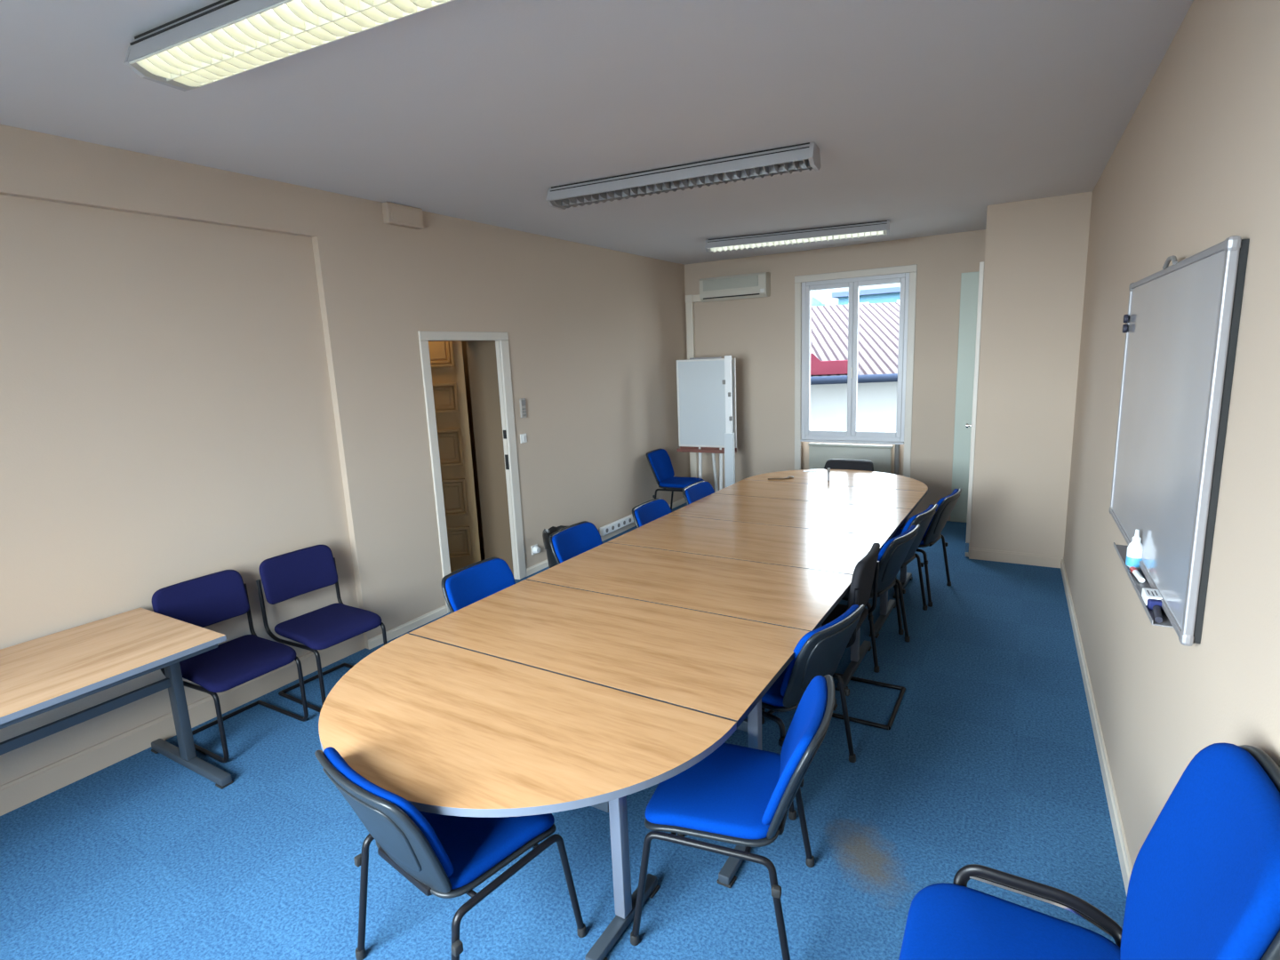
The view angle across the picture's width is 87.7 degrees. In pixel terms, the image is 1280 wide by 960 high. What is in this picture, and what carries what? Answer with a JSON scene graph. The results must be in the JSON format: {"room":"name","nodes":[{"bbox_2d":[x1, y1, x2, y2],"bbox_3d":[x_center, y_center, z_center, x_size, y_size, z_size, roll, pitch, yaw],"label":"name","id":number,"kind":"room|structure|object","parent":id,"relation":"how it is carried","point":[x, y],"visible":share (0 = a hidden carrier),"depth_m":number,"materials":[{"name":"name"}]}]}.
{"room":"meeting room","nodes":[
{"label":"meeting room","id":0,"kind":"room"},
{"bbox_2d":[0,124,689,785],"bbox_3d":[-1.730,-0.446,5.039,0.380,3.000,9.207,4,12,30],"label":"wall","id":1,"kind":"structure","parent":0,"point":[204,370],"depth_m":3.86,"materials":[{"name":"beige paint"}]},
{"bbox_2d":[0,632,365,815],"bbox_3d":[-2.822,1.425,3.108,0.018,0.130,3.570,4,12,30],"label":"baseboard","id":2,"kind":"structure","parent":1,"relation":"attached to","point":[17,793],"depth_m":3.47,"materials":[{"name":"beige paint"}]},
{"bbox_2d":[381,201,423,229],"bbox_3d":[-1.635,-1.825,4.600,0.066,0.132,0.300,4,12,30],"label":"junction box","id":3,"kind":"object","parent":1,"relation":"attached to","point":[396,214],"visible":1,"depth_m":4.56,"materials":[{"name":"beige paint"}]},
{"bbox_2d":[368,605,447,649],"bbox_3d":[-1.692,1.073,4.892,0.012,0.068,0.710,4,12,30],"label":"baseboard","id":4,"kind":"structure","parent":1,"relation":"attached to","point":[419,621],"depth_m":4.87,"materials":[{"name":"beige paint"}]},
{"bbox_2d":[428,341,480,572],"bbox_3d":[-1.901,-0.267,5.805,0.830,2.280,0.108,-5,11,-13],"label":"door","id":5,"kind":"structure","parent":1,"relation":"in","point":[446,357],"depth_m":5.85,"materials":[{"name":"wood"}]},
{"bbox_2d":[417,330,526,613],"bbox_3d":[-1.333,-0.103,5.416,0.064,2.155,0.950,4,12,30],"label":"door frame","id":6,"kind":"structure","parent":1,"relation":"in","point":[500,338],"depth_m":5.57,"materials":[{"name":"white paint"}]},
{"bbox_2d":[465,340,513,575],"bbox_3d":[-1.312,-0.159,5.852,0.337,2.101,0.005,4,12,30],"label":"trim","id":7,"kind":"structure","parent":1,"relation":"attached to","point":[482,359],"depth_m":5.83,"materials":[{"name":"white paint"}]},
{"bbox_2d":[519,398,526,417],"bbox_3d":[-1.023,-0.629,5.823,0.026,0.170,0.064,4,12,30],"label":"remote control","id":8,"kind":"object","parent":1,"relation":"attached to","point":[522,401],"visible":1,"depth_m":5.81,"materials":[{"name":"grey plastic"}]},
{"bbox_2d":[520,433,527,443],"bbox_3d":[-1.023,-0.366,5.861,0.018,0.080,0.080,4,12,30],"label":"light switch","id":9,"kind":"object","parent":1,"relation":"attached to","point":[523,436],"visible":1,"depth_m":5.85,"materials":[{"name":"white plastic"}]},
{"bbox_2d":[531,544,540,554],"bbox_3d":[-0.944,0.637,6.075,0.054,0.085,0.084,4,12,30],"label":"wall socket","id":10,"kind":"object","parent":1,"relation":"attached to","point":[535,549],"visible":1,"depth_m":6.06,"materials":[{"name":"white plastic"}]},
{"bbox_2d":[526,497,685,576],"bbox_3d":[-0.174,0.533,7.418,0.012,0.068,3.372,4,12,30],"label":"baseboard","id":11,"kind":"structure","parent":1,"relation":"attached to","point":[542,564],"depth_m":7.13,"materials":[{"name":"beige paint"}]},
{"bbox_2d":[599,513,634,535],"bbox_3d":[-0.221,0.478,7.268,0.054,0.085,0.720,4,12,30],"label":"power strip","id":12,"kind":"object","parent":1,"relation":"attached to","point":[611,527],"visible":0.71,"depth_m":7.17,"materials":[{"name":"white plastic"}]},
{"bbox_2d":[461,341,484,549],"bbox_3d":[-2.814,-0.367,5.407,1.850,2.800,3.800,4,12,30],"label":"wall","id":13,"kind":"structure","parent":0,"point":[464,347],"depth_m":6.75,"materials":[{"name":"paint"}]},
{"bbox_2d":[0,502,1126,959],"bbox_3d":[-0.352,1.169,4.586,6.900,0.120,9.257,4,12,30],"label":"floor","id":14,"kind":"structure","parent":0,"point":[988,756],"depth_m":2.70,"materials":[{"name":"blue carpet"}]},
{"bbox_2d":[0,608,232,789],"bbox_3d":[-2.603,1.192,2.601,0.800,0.757,1.600,4,12,30],"label":"side table","id":15,"kind":"object","parent":14,"relation":"on","point":[39,676],"visible":1,"depth_m":2.90,"materials":[{"name":"brown wood"}]},
{"bbox_2d":[152,569,308,762],"bbox_3d":[-2.177,0.956,3.546,0.518,0.834,0.494,4,12,30],"label":"chair","id":16,"kind":"object","parent":14,"relation":"on","point":[210,599],"visible":0.84,"depth_m":3.54,"materials":[{"name":"blue fabric"}]},
{"bbox_2d":[256,544,387,711],"bbox_3d":[-1.886,0.860,3.992,0.518,0.834,0.494,4,13,32],"label":"chair","id":17,"kind":"object","parent":14,"relation":"on","point":[284,577],"visible":0.98,"depth_m":3.96,"materials":[{"name":"blue fabric"}]},
{"bbox_2d":[314,746,586,959],"bbox_3d":[-0.604,1.166,2.124,0.562,0.817,0.625,6,14,39],"label":"chair","id":18,"kind":"object","parent":14,"relation":"on","point":[444,856],"visible":0.89,"depth_m":1.94,"materials":[{"name":"blue fabric"}]},
{"bbox_2d":[441,556,515,613],"bbox_3d":[-0.672,0.892,3.595,0.625,0.817,0.562,4,12,30],"label":"chair","id":19,"kind":"object","parent":14,"relation":"on","point":[466,586],"visible":0.3,"depth_m":3.63,"materials":[{"name":"blue fabric"}]},
{"bbox_2d":[318,633,736,959],"bbox_3d":[-0.560,1.172,2.321,1.600,0.730,0.800,4,12,31],"label":"round table","id":20,"kind":"object","parent":14,"relation":"on","point":[444,729],"visible":0.83,"depth_m":2.18,"materials":[{"name":"brown wood"}]},
{"bbox_2d":[542,525,567,567],"bbox_3d":[-0.708,0.643,6.042,0.339,0.406,0.334,4,12,30],"label":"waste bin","id":21,"kind":"object","parent":14,"relation":"on","point":[546,533],"visible":0.23,"depth_m":5.96,"materials":[{"name":"black plastic"}]},
{"bbox_2d":[548,520,602,564],"bbox_3d":[-0.213,0.733,4.340,0.625,0.817,0.562,4,12,30],"label":"chair","id":22,"kind":"object","parent":14,"relation":"on","point":[568,542],"visible":0.33,"depth_m":4.37,"materials":[{"name":"blue fabric"}]},
{"bbox_2d":[408,579,809,888],"bbox_3d":[-0.142,1.027,2.994,1.600,0.730,0.789,4,12,31],"label":"rectangular table","id":23,"kind":"object","parent":14,"relation":"on","point":[716,665],"visible":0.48,"depth_m":2.79,"materials":[{"name":"brown wood"}]},
{"bbox_2d":[632,497,671,527],"bbox_3d":[0.306,0.592,4.971,0.625,0.817,0.562,4,12,30],"label":"chair","id":24,"kind":"object","parent":14,"relation":"on","point":[646,512],"visible":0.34,"depth_m":5.01,"materials":[{"name":"blue fabric"}]},
{"bbox_2d":[646,448,703,511],"bbox_3d":[0.431,0.073,7.699,0.625,0.817,0.562,3,12,26],"label":"chair","id":25,"kind":"object","parent":14,"relation":"on","point":[659,460],"visible":0.85,"depth_m":7.64,"materials":[{"name":"blue fabric"}]},
{"bbox_2d":[526,542,852,710],"bbox_3d":[0.273,0.884,3.663,1.600,0.730,0.789,4,12,31],"label":"rectangular table","id":26,"kind":"object","parent":14,"relation":"on","point":[794,597],"visible":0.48,"depth_m":3.50,"materials":[{"name":"brown wood"}]},
{"bbox_2d":[682,480,714,504],"bbox_3d":[0.717,0.457,5.597,0.625,0.817,0.562,4,12,30],"label":"chair","id":27,"kind":"object","parent":14,"relation":"on","point":[695,492],"visible":0.23,"depth_m":5.63,"materials":[{"name":"blue fabric"}]},
{"bbox_2d":[676,356,736,491],"bbox_3d":[0.855,-0.547,8.059,0.740,1.854,0.425,3,12,28],"label":"flipchart","id":28,"kind":"object","parent":14,"relation":"on","point":[700,388],"visible":0.88,"depth_m":7.91,"materials":[{"name":"white plastic"}]},
{"bbox_2d":[676,446,736,453],"bbox_3d":[0.791,-0.360,7.950,0.730,0.055,0.108,3,12,28],"label":"tray","id":29,"kind":"object","parent":28,"relation":"on","point":[684,449],"depth_m":7.96,"materials":[{"name":"white metal"}]},
{"bbox_2d":[722,355,735,487],"bbox_3d":[1.021,-0.471,7.611,0.260,1.870,0.260,2,12,22],"label":"display stand","id":30,"kind":"object","parent":14,"relation":"on","point":[729,436],"visible":0.8,"depth_m":7.56,"materials":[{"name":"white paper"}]},
{"bbox_2d":[630,674,835,959],"bbox_3d":[0.335,1.098,2.277,0.625,0.817,0.562,2,11,21],"label":"chair","id":31,"kind":"object","parent":14,"relation":"on","point":[735,795],"visible":0.96,"depth_m":2.14,"materials":[{"name":"blue fabric"}]},
{"bbox_2d":[607,514,888,690],"bbox_3d":[0.691,0.739,4.336,1.600,0.730,0.800,4,12,31],"label":"rectangular table","id":32,"kind":"object","parent":14,"relation":"on","point":[838,552],"visible":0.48,"depth_m":4.18,"materials":[{"name":"brown wood"}]},
{"bbox_2d":[667,493,911,638],"bbox_3d":[1.112,0.594,5.013,1.600,0.730,0.799,4,12,31],"label":"rectangular table","id":33,"kind":"object","parent":14,"relation":"on","point":[860,519],"visible":0.51,"depth_m":4.85,"materials":[{"name":"brown wood"}]},
{"bbox_2d":[761,604,864,820],"bbox_3d":[0.648,0.943,3.026,0.625,0.817,0.562,8,15,44],"label":"chair","id":34,"kind":"object","parent":14,"relation":"on","point":[820,652],"visible":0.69,"depth_m":2.76,"materials":[{"name":"black plastic"}]},
{"bbox_2d":[713,480,926,599],"bbox_3d":[1.495,0.462,5.629,1.600,0.730,0.653,4,12,31],"label":"rectangular table","id":35,"kind":"object","parent":14,"relation":"on","point":[876,497],"visible":0.41,"depth_m":5.48,"materials":[{"name":"brown wood"}]},
{"bbox_2d":[743,469,927,494],"bbox_3d":[1.878,0.330,6.245,1.600,0.730,0.800,4,12,31],"label":"round table","id":36,"kind":"object","parent":14,"relation":"on","point":[840,477],"visible":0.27,"depth_m":6.08,"materials":[{"name":"brown wood"}]},
{"bbox_2d":[768,475,793,479],"bbox_3d":[1.311,-0.018,6.187,0.251,0.020,0.058,-5,11,-12],"label":"cable","id":37,"kind":"object","parent":36,"relation":"on","point":[788,476],"visible":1,"depth_m":6.18,"materials":[{"name":"brown plastic"}]},
{"bbox_2d":[803,470,817,471],"bbox_3d":[1.669,-0.087,6.521,0.130,0.003,0.070,1,11,19],"label":"paper slip","id":38,"kind":"object","parent":36,"relation":"on","point":[804,470],"visible":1,"depth_m":6.52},
{"bbox_2d":[827,467,830,480],"bbox_3d":[1.704,-0.051,6.010,0.024,0.118,0.023,4,12,30],"label":"marker pen","id":39,"kind":"object","parent":36,"relation":"on","point":[828,468],"visible":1,"depth_m":6.00,"materials":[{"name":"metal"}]},
{"bbox_2d":[824,458,873,471],"bbox_3d":[1.967,0.244,6.474,0.562,0.805,0.625,4,12,30],"label":"chair","id":40,"kind":"object","parent":14,"relation":"on","point":[832,463],"visible":0.13,"depth_m":6.61,"materials":[{"name":"black plastic"}]},
{"bbox_2d":[808,442,893,473],"bbox_3d":[2.446,-0.022,7.796,0.950,0.800,0.085,4,12,30],"label":"radiator","id":41,"kind":"object","parent":14,"relation":"on","point":[880,455],"visible":0.37,"depth_m":7.69,"materials":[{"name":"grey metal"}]},
{"bbox_2d":[808,442,893,448],"bbox_3d":[2.430,-0.400,7.725,0.950,0.030,0.085,4,12,30],"label":"grille","id":42,"kind":"object","parent":41,"relation":"attached to","point":[812,445],"depth_m":7.72,"materials":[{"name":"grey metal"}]},
{"bbox_2d":[821,542,905,729],"bbox_3d":[1.082,0.786,3.645,0.656,0.860,0.514,4,12,30],"label":"chair","id":43,"kind":"object","parent":14,"relation":"on","point":[866,571],"visible":0.46,"depth_m":3.48,"materials":[{"name":"black fabric"}]},
{"bbox_2d":[841,524,919,672],"bbox_3d":[1.406,0.683,4.238,0.625,0.817,0.562,7,14,40],"label":"chair","id":44,"kind":"object","parent":14,"relation":"on","point":[891,557],"visible":0.56,"depth_m":3.97,"materials":[{"name":"black plastic"}]},
{"bbox_2d":[894,444,899,474],"bbox_3d":[2.890,0.001,7.505,0.051,0.825,0.052,4,12,30],"label":"pipe","id":45,"kind":"object","parent":14,"relation":"on","point":[897,446],"visible":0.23,"depth_m":7.45,"materials":[{"name":"grey plastic"}]},
{"bbox_2d":[893,504,937,634],"bbox_3d":[1.741,0.575,4.738,0.625,0.817,0.562,6,14,39],"label":"chair","id":46,"kind":"object","parent":14,"relation":"on","point":[924,518],"visible":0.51,"depth_m":4.49,"materials":[{"name":"black plastic"}]},
{"bbox_2d":[890,488,962,607],"bbox_3d":[2.131,0.472,5.194,0.625,0.817,0.562,6,14,38],"label":"chair","id":47,"kind":"object","parent":14,"relation":"on","point":[946,505],"visible":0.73,"depth_m":4.92,"materials":[{"name":"black plastic"}]},
{"bbox_2d":[898,742,1279,959],"bbox_3d":[0.810,1.074,1.344,0.662,1.168,0.610,4,12,29],"label":"office chair","id":48,"kind":"object","parent":14,"relation":"on","point":[1204,881],"visible":1,"depth_m":1.26,"materials":[{"name":"blue fabric"}]},
{"bbox_2d":[0,0,1193,264],"bbox_3d":[0.336,-1.853,3.528,5.000,0.150,9.257,4,12,30],"label":"ceiling","id":49,"kind":"structure","parent":0,"point":[923,116],"depth_m":2.87,"materials":[{"name":"paint"}]},
{"bbox_2d":[123,0,454,91],"bbox_3d":[-0.858,-1.359,1.885,1.684,0.112,0.241,3,12,25],"label":"fluorescent ceiling light","id":50,"kind":"object","parent":49,"relation":"attached to","point":[221,39],"visible":1,"depth_m":2.00,"materials":[{"name":"beige"}]},
{"bbox_2d":[545,142,821,209],"bbox_3d":[0.207,-1.802,3.997,1.684,0.112,0.241,3,12,25],"label":"fluorescent ceiling light","id":51,"kind":"object","parent":49,"relation":"attached to","point":[799,157],"visible":1,"depth_m":3.89,"materials":[{"name":"metal"}]},
{"bbox_2d":[704,220,889,253],"bbox_3d":[1.459,-2.285,6.285,1.684,0.112,0.241,2,11,22],"label":"fluorescent ceiling light","id":52,"kind":"object","parent":49,"relation":"attached to","point":[875,228],"visible":1,"depth_m":6.20,"materials":[{"name":"white"}]},
{"bbox_2d":[684,229,985,520],"bbox_3d":[2.657,-1.104,7.545,4.970,3.000,0.300,4,12,30],"label":"wall","id":53,"kind":"structure","parent":0,"point":[758,332],"depth_m":7.67,"materials":[{"name":"beige paint"}]},
{"bbox_2d":[685,294,701,477],"bbox_3d":[0.735,-1.158,8.469,0.260,2.326,0.068,4,12,30],"label":"duct","id":54,"kind":"object","parent":53,"relation":"attached to","point":[690,300],"visible":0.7,"depth_m":8.36,"materials":[{"name":"beige paint"}]},
{"bbox_2d":[699,272,770,302],"bbox_3d":[1.122,-2.290,7.929,0.840,0.275,0.181,4,12,30],"label":"air conditioner","id":55,"kind":"object","parent":53,"relation":"attached to","point":[755,284],"visible":1,"depth_m":7.84,"materials":[{"name":"beige plastic"}]},
{"bbox_2d":[703,274,758,291],"bbox_3d":[1.061,-2.323,7.861,0.700,0.125,0.017,4,12,30],"label":"grille","id":56,"kind":"object","parent":55,"relation":"attached to","point":[737,283],"depth_m":7.85,"materials":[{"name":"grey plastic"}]},
{"bbox_2d":[794,264,917,477],"bbox_3d":[2.415,-0.964,7.584,1.310,2.730,0.130,4,12,30],"label":"window","id":57,"kind":"structure","parent":53,"relation":"in","point":[907,275],"depth_m":7.46,"materials":[{"name":"white paint"}]},
{"bbox_2d":[908,511,950,520],"bbox_3d":[3.182,0.395,7.365,0.450,0.080,0.012,4,12,30],"label":"baseboard","id":58,"kind":"structure","parent":53,"relation":"attached to","point":[913,513],"depth_m":7.42,"materials":[{"name":"beige paint"}]},
{"bbox_2d":[950,271,979,522],"bbox_3d":[3.433,-0.821,6.948,0.253,2.600,0.021,4,12,30],"label":"door","id":59,"kind":"structure","parent":53,"relation":"in","point":[970,280],"depth_m":6.94,"materials":[{"name":"green paint"}]},
{"bbox_2d":[969,191,1092,556],"bbox_3d":[3.552,-0.868,6.091,0.731,3.000,1.332,4,12,30],"label":"wall","id":60,"kind":"structure","parent":0,"point":[1036,250],"depth_m":5.50,"materials":[{"name":"beige paint"}]},
{"bbox_2d":[965,261,983,556],"bbox_3d":[3.090,-0.640,6.139,0.084,2.548,0.887,4,12,30],"label":"door","id":61,"kind":"structure","parent":60,"relation":"in","point":[981,264],"depth_m":5.75,"materials":[{"name":"white paint"}]},
{"bbox_2d":[968,547,1063,567],"bbox_3d":[3.263,0.676,5.796,0.711,0.100,0.014,4,12,30],"label":"baseboard","id":62,"kind":"structure","parent":60,"relation":"attached to","point":[980,554],"depth_m":5.79,"materials":[{"name":"beige paint"}]},
{"bbox_2d":[1063,0,1279,867],"bbox_3d":[2.267,-0.180,2.725,0.668,3.000,9.257,4,12,30],"label":"wall","id":63,"kind":"structure","parent":0,"point":[1196,165],"depth_m":1.97,"materials":[{"name":"beige paint"}]},
{"bbox_2d":[1060,559,1132,895],"bbox_3d":[1.812,1.364,2.509,0.016,0.085,7.278,3,12,29],"label":"baseboard","id":64,"kind":"structure","parent":63,"relation":"attached to","point":[1124,860],"depth_m":3.01,"materials":[{"name":"beige paint"}]},
{"bbox_2d":[1108,235,1249,646],"bbox_3d":[1.752,-0.213,2.287,0.077,1.051,1.538,3,12,29],"label":"whiteboard","id":65,"kind":"object","parent":63,"relation":"attached to","point":[1181,335],"visible":0.95,"depth_m":1.91,"materials":[{"name":"metal"}]},
{"bbox_2d":[1122,323,1127,333],"bbox_3d":[2.083,-0.651,2.861,0.015,0.038,0.038,4,12,29],"label":"magnet","id":66,"kind":"object","parent":65,"relation":"attached to","point":[1124,326],"visible":1,"depth_m":2.85,"materials":[{"name":"black plastic"}]},
{"bbox_2d":[1123,314,1128,323],"bbox_3d":[2.082,-0.691,2.853,0.015,0.038,0.038,4,12,29],"label":"magnet","id":67,"kind":"object","parent":65,"relation":"attached to","point":[1125,316],"visible":1,"depth_m":2.84,"materials":[{"name":"black plastic"}]},
{"bbox_2d":[1125,528,1142,569],"bbox_3d":[1.735,0.240,2.330,0.050,0.139,0.050,3,12,29],"label":"spray bottle","id":68,"kind":"object","parent":65,"relation":"on","point":[1134,548],"visible":0.85,"depth_m":2.32,"materials":[{"name":"white plastic"}]},
{"bbox_2d":[1129,566,1144,583],"bbox_3d":[1.677,0.319,2.245,0.020,0.020,0.120,3,12,25],"label":"marker","id":69,"kind":"object","parent":65,"relation":"on","point":[1132,569],"visible":1,"depth_m":2.23,"materials":[{"name":"white plastic"}]},
{"bbox_2d":[1113,542,1173,627],"bbox_3d":[1.678,0.319,2.231,0.059,0.034,0.850,3,12,29],"label":"tray","id":70,"kind":"object","parent":65,"relation":"on","point":[1150,582],"depth_m":2.13,"materials":[{"name":"metal"}]},
{"bbox_2d":[1141,587,1164,611],"bbox_3d":[1.552,0.360,2.014,0.043,0.036,0.115,3,12,29],"label":"eraser","id":71,"kind":"object","parent":65,"relation":"on","point":[1151,597],"visible":0.94,"depth_m":1.99,"materials":[{"name":"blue plastic"}]},
{"bbox_2d":[1152,604,1162,623],"bbox_3d":[1.502,0.385,1.932,0.020,0.020,0.120,5,13,35],"label":"marker","id":72,"kind":"object","parent":65,"relation":"on","point":[1156,609],"visible":1,"depth_m":1.91,"materials":[{"name":"black"}]},
{"label":"outside","id":73,"kind":"structure","parent":0,"visible":0},
{"bbox_3d":[25.554,-3.589,43.181,320.000,0.200,220.000,4,12,30],"label":"ground","id":74,"kind":"structure","parent":73,"visible":0},
{"bbox_2d":[810,296,825,306],"bbox_3d":[8.872,-5.231,33.845,2.992,7.880,2.832,4,12,30],"label":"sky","id":75,"kind":"structure","parent":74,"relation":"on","point":[813,301],"depth_m":32.84,"materials":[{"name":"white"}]},
{"bbox_2d":[810,302,899,431],"bbox_3d":[5.736,-2.105,20.801,18.400,6.810,9.560,-1,11,6],"label":"neighbouring house","id":76,"kind":"structure","parent":74,"relation":"on","point":[878,323],"depth_m":16.70,"materials":[{"name":"grey metal"}]},
{"bbox_2d":[810,282,900,305],"bbox_3d":[69.903,-30.741,115.701,300.000,22.622,38.991,4,12,30],"label":"sky","id":77,"kind":"structure","parent":74,"relation":"on","point":[823,296],"depth_m":134.07,"materials":[{"name":"white"}]},
{"bbox_2d":[832,286,900,304],"bbox_3d":[23.570,-7.669,40.960,21.000,8.800,8.800,5,13,34],"label":"building","id":78,"kind":"structure","parent":74,"relation":"on","point":[892,294],"depth_m":41.33,"materials":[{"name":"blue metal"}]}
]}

